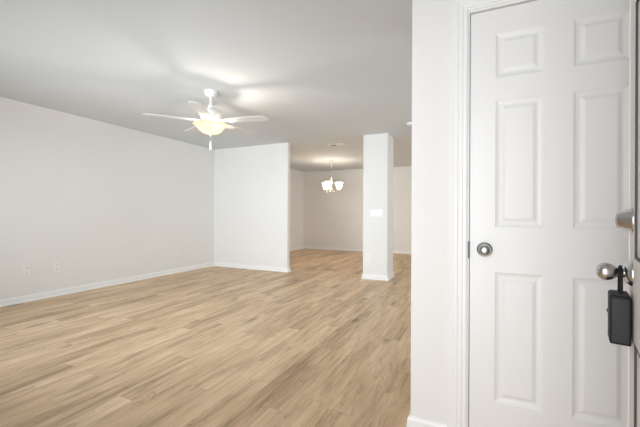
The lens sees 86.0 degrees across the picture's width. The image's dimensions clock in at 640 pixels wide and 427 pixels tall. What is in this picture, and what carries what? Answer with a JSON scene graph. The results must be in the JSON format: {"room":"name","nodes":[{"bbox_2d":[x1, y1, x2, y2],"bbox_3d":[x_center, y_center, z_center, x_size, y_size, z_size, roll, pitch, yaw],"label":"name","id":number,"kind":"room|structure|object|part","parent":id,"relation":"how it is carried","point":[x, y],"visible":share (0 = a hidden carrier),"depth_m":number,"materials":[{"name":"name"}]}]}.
{"room":"empty living room","nodes":[
{"label":"empty living room","id":0,"kind":"room"},
{"bbox_2d":[0,97,303,299],"bbox_3d":[-2.555,-0.140,6.657,0.120,2.440,9.720,0,0,25],"label":"wall","id":1,"kind":"structure","parent":0,"point":[102,201],"depth_m":4.99,"materials":[{"name":"paint"}]},
{"bbox_2d":[23,265,29,275],"bbox_3d":[-3.607,0.689,4.222,0.009,0.120,0.076,0,0,25],"label":"wall outlet","id":2,"kind":"object","parent":1,"relation":"attached to","point":[26,269],"visible":1,"depth_m":4.22,"materials":[{"name":"white plastic"}]},
{"bbox_2d":[53,262,59,271],"bbox_3d":[-3.469,0.696,4.522,0.009,0.120,0.076,0,0,25],"label":"wall outlet","id":3,"kind":"object","parent":1,"relation":"attached to","point":[56,266],"visible":1,"depth_m":4.52,"materials":[{"name":"white plastic"}]},
{"bbox_2d":[0,262,213,306],"bbox_3d":[-3.348,1.037,4.768,0.026,0.080,5.370,0,0,25],"label":"baseboard","id":4,"kind":"structure","parent":1,"relation":"attached to","point":[32,297],"depth_m":4.93,"materials":[{"name":"white paint"}]},
{"bbox_2d":[0,249,410,426],"bbox_3d":[0.543,1.143,4.833,7.283,0.100,10.440,0,0,25],"label":"floor","id":5,"kind":"structure","parent":0,"point":[317,343],"depth_m":2.74,"materials":[{"name":"brown wood"}]},
{"bbox_2d":[596,0,639,426],"bbox_3d":[0.596,0.066,0.623,0.122,2.030,0.912,0,0,37],"label":"door","id":6,"kind":"structure","parent":5,"relation":"on","point":[628,220],"depth_m":0.90,"materials":[{"name":"grey paint"}]},
{"bbox_3d":[0.808,0.160,0.954,0.066,0.049,0.049,0,0,37],"label":"knob","id":7,"kind":"part","parent":6,"relation":"part of","materials":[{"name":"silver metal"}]},
{"bbox_2d":[606,265,631,346],"bbox_3d":[0.820,0.244,0.945,0.049,0.209,0.084,0,0,37],"label":"lockbox","id":8,"kind":"object","parent":6,"relation":"hanging from","point":[619,309],"visible":0.98,"depth_m":0.91,"materials":[{"name":"black plastic"}]},
{"bbox_3d":[0.797,0.283,0.910,0.036,0.117,0.003,0,0,37],"label":"panel","id":9,"kind":"part","parent":8,"relation":"part of","materials":[{"name":"black plastic"}]},
{"bbox_3d":[0.724,0.597,0.768,0.005,0.530,0.289,0,0,37],"label":"panel moulding","id":10,"kind":"part","parent":6,"relation":"part of","materials":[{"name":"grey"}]},
{"bbox_3d":[0.727,-0.215,0.768,0.005,0.660,0.289,0,0,37],"label":"panel moulding","id":11,"kind":"part","parent":6,"relation":"part of","materials":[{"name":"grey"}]},
{"bbox_2d":[0,0,411,171],"bbox_3d":[0.705,-1.397,5.160,7.283,0.100,9.720,0,0,25],"label":"ceiling","id":12,"kind":"structure","parent":0,"point":[322,73],"depth_m":3.17,"materials":[{"name":"white paint"}]},
{"bbox_2d":[143,89,267,150],"bbox_3d":[-1.168,-1.027,3.799,1.266,0.655,1.250,0,0,25],"label":"ceiling fan","id":13,"kind":"object","parent":12,"relation":"hanging from","point":[210,123],"visible":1,"depth_m":3.69,"materials":[{"name":"white metal"}]},
{"bbox_3d":[-1.601,-1.021,3.604,0.460,0.006,0.140,0,6,-23],"label":"blade","id":14,"kind":"part","parent":13,"relation":"part of","materials":[{"name":"white wood"}]},
{"bbox_3d":[-1.486,-1.021,4.102,0.140,0.006,0.460,-8,5,-41],"label":"blade","id":15,"kind":"part","parent":13,"relation":"part of","materials":[{"name":"white wood"}]},
{"bbox_3d":[-1.163,-1.019,3.341,0.140,0.006,0.460,6,-1,-5],"label":"blade","id":16,"kind":"part","parent":13,"relation":"part of","materials":[{"name":"white wood"}]},
{"bbox_3d":[-1.201,-0.936,3.774,0.387,0.112,0.373,0,0,25],"label":"lamp shade","id":17,"kind":"part","parent":13,"relation":"part of","materials":[{"name":"white glass"}]},
{"bbox_3d":[-0.977,-1.018,4.147,0.140,0.006,0.460,-7,-4,31],"label":"blade","id":18,"kind":"part","parent":13,"relation":"part of","materials":[{"name":"white wood"}]},
{"bbox_3d":[-0.777,-1.018,3.676,0.460,0.006,0.140,0,-6,13],"label":"blade","id":19,"kind":"part","parent":13,"relation":"part of","materials":[{"name":"white wood"}]},
{"bbox_2d":[322,160,342,192],"bbox_3d":[0.255,-0.933,8.522,0.539,0.830,0.507,0,0,25],"label":"chandelier","id":20,"kind":"object","parent":12,"relation":"hanging from","point":[328,184],"visible":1,"depth_m":8.53,"materials":[{"name":"white glass"}]},
{"bbox_3d":[0.211,-0.711,8.370,0.194,0.168,0.194,0,0,25],"label":"lamp shade","id":21,"kind":"part","parent":20,"relation":"part of","materials":[{"name":"white glass"}]},
{"bbox_3d":[0.476,-0.709,8.592,0.194,0.168,0.194,0,0,25],"label":"lamp shade","id":22,"kind":"part","parent":20,"relation":"part of","materials":[{"name":"white glass"}]},
{"bbox_2d":[328,143,345,146],"bbox_3d":[0.326,-1.341,6.655,0.330,0.014,0.180,0,0,25],"label":"ceiling vent","id":23,"kind":"object","parent":12,"relation":"in","point":[339,144],"visible":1,"depth_m":6.62,"materials":[{"name":"white plastic"}]},
{"bbox_2d":[214,143,289,267],"bbox_3d":[-1.403,-0.135,6.884,1.783,2.440,0.095,0,0,25],"label":"wall partition","id":24,"kind":"structure","parent":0,"point":[252,183],"depth_m":6.80,"materials":[{"name":"paint"}]},
{"bbox_2d":[214,262,290,271],"bbox_3d":[-1.384,1.045,6.873,1.782,0.080,0.147,0,0,25],"label":"baseboard","id":25,"kind":"structure","parent":24,"relation":"attached to","point":[244,266],"depth_m":6.77,"materials":[{"name":"white paint"}]},
{"bbox_2d":[304,166,410,250],"bbox_3d":[2.705,-0.118,9.521,7.043,2.440,0.120,0,0,25],"label":"wall","id":26,"kind":"structure","parent":0,"point":[337,218],"depth_m":10.36,"materials":[{"name":"paint"}]},
{"bbox_2d":[290,246,410,253],"bbox_3d":[1.844,1.058,7.660,7.043,0.080,3.977,0,0,25],"label":"baseboard","id":27,"kind":"structure","parent":26,"relation":"attached to","point":[300,247],"depth_m":10.38,"materials":[{"name":"white paint"}]},
{"bbox_2d":[363,133,393,275],"bbox_3d":[1.015,-0.125,5.961,0.420,2.440,0.440,0,0,25],"label":"wall pillar","id":28,"kind":"structure","parent":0,"point":[378,149],"depth_m":5.77,"materials":[{"name":"paint"}]},
{"bbox_2d":[370,210,381,216],"bbox_3d":[0.939,-0.013,5.744,0.189,0.101,0.018,0,0,25],"label":"switch plate","id":29,"kind":"object","parent":28,"relation":"attached to","point":[373,213],"visible":1,"depth_m":5.74,"materials":[{"name":"white plastic"}]},
{"bbox_2d":[361,272,394,280],"bbox_3d":[1.010,1.055,5.961,0.472,0.080,0.492,0,0,25],"label":"baseboard","id":30,"kind":"structure","parent":28,"relation":"attached to","point":[391,275],"depth_m":5.76,"materials":[{"name":"white paint"}]},
{"bbox_2d":[410,0,452,426],"bbox_3d":[1.706,-0.122,1.681,2.306,2.440,0.951,0,0,25],"label":"wall","id":31,"kind":"structure","parent":0,"point":[432,20],"depth_m":1.69,"materials":[{"name":"paint"}]},
{"bbox_2d":[406,412,447,426],"bbox_3d":[0.693,1.054,2.067,0.204,0.080,0.862,0,0,25],"label":"baseboard","id":32,"kind":"structure","parent":31,"relation":"attached to","point":[412,421],"depth_m":1.70,"materials":[{"name":"white paint"}]},
{"bbox_2d":[452,0,536,426],"bbox_3d":[1.049,0.036,1.511,0.863,2.117,0.135,0,0,25],"label":"door frame","id":33,"kind":"structure","parent":31,"relation":"attached to","point":[461,8],"depth_m":1.62,"materials":[{"name":"white paint"}]},
{"bbox_2d":[469,0,629,426],"bbox_3d":[1.030,0.069,1.470,0.711,2.028,0.097,0,0,25],"label":"door","id":34,"kind":"structure","parent":31,"relation":"in","point":[549,102],"depth_m":1.50,"materials":[{"name":"white paint"}]},
{"bbox_3d":[0.755,0.164,1.574,0.054,0.054,0.058,0,0,25],"label":"knob","id":35,"kind":"part","parent":34,"relation":"part of","materials":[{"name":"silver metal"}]}
]}

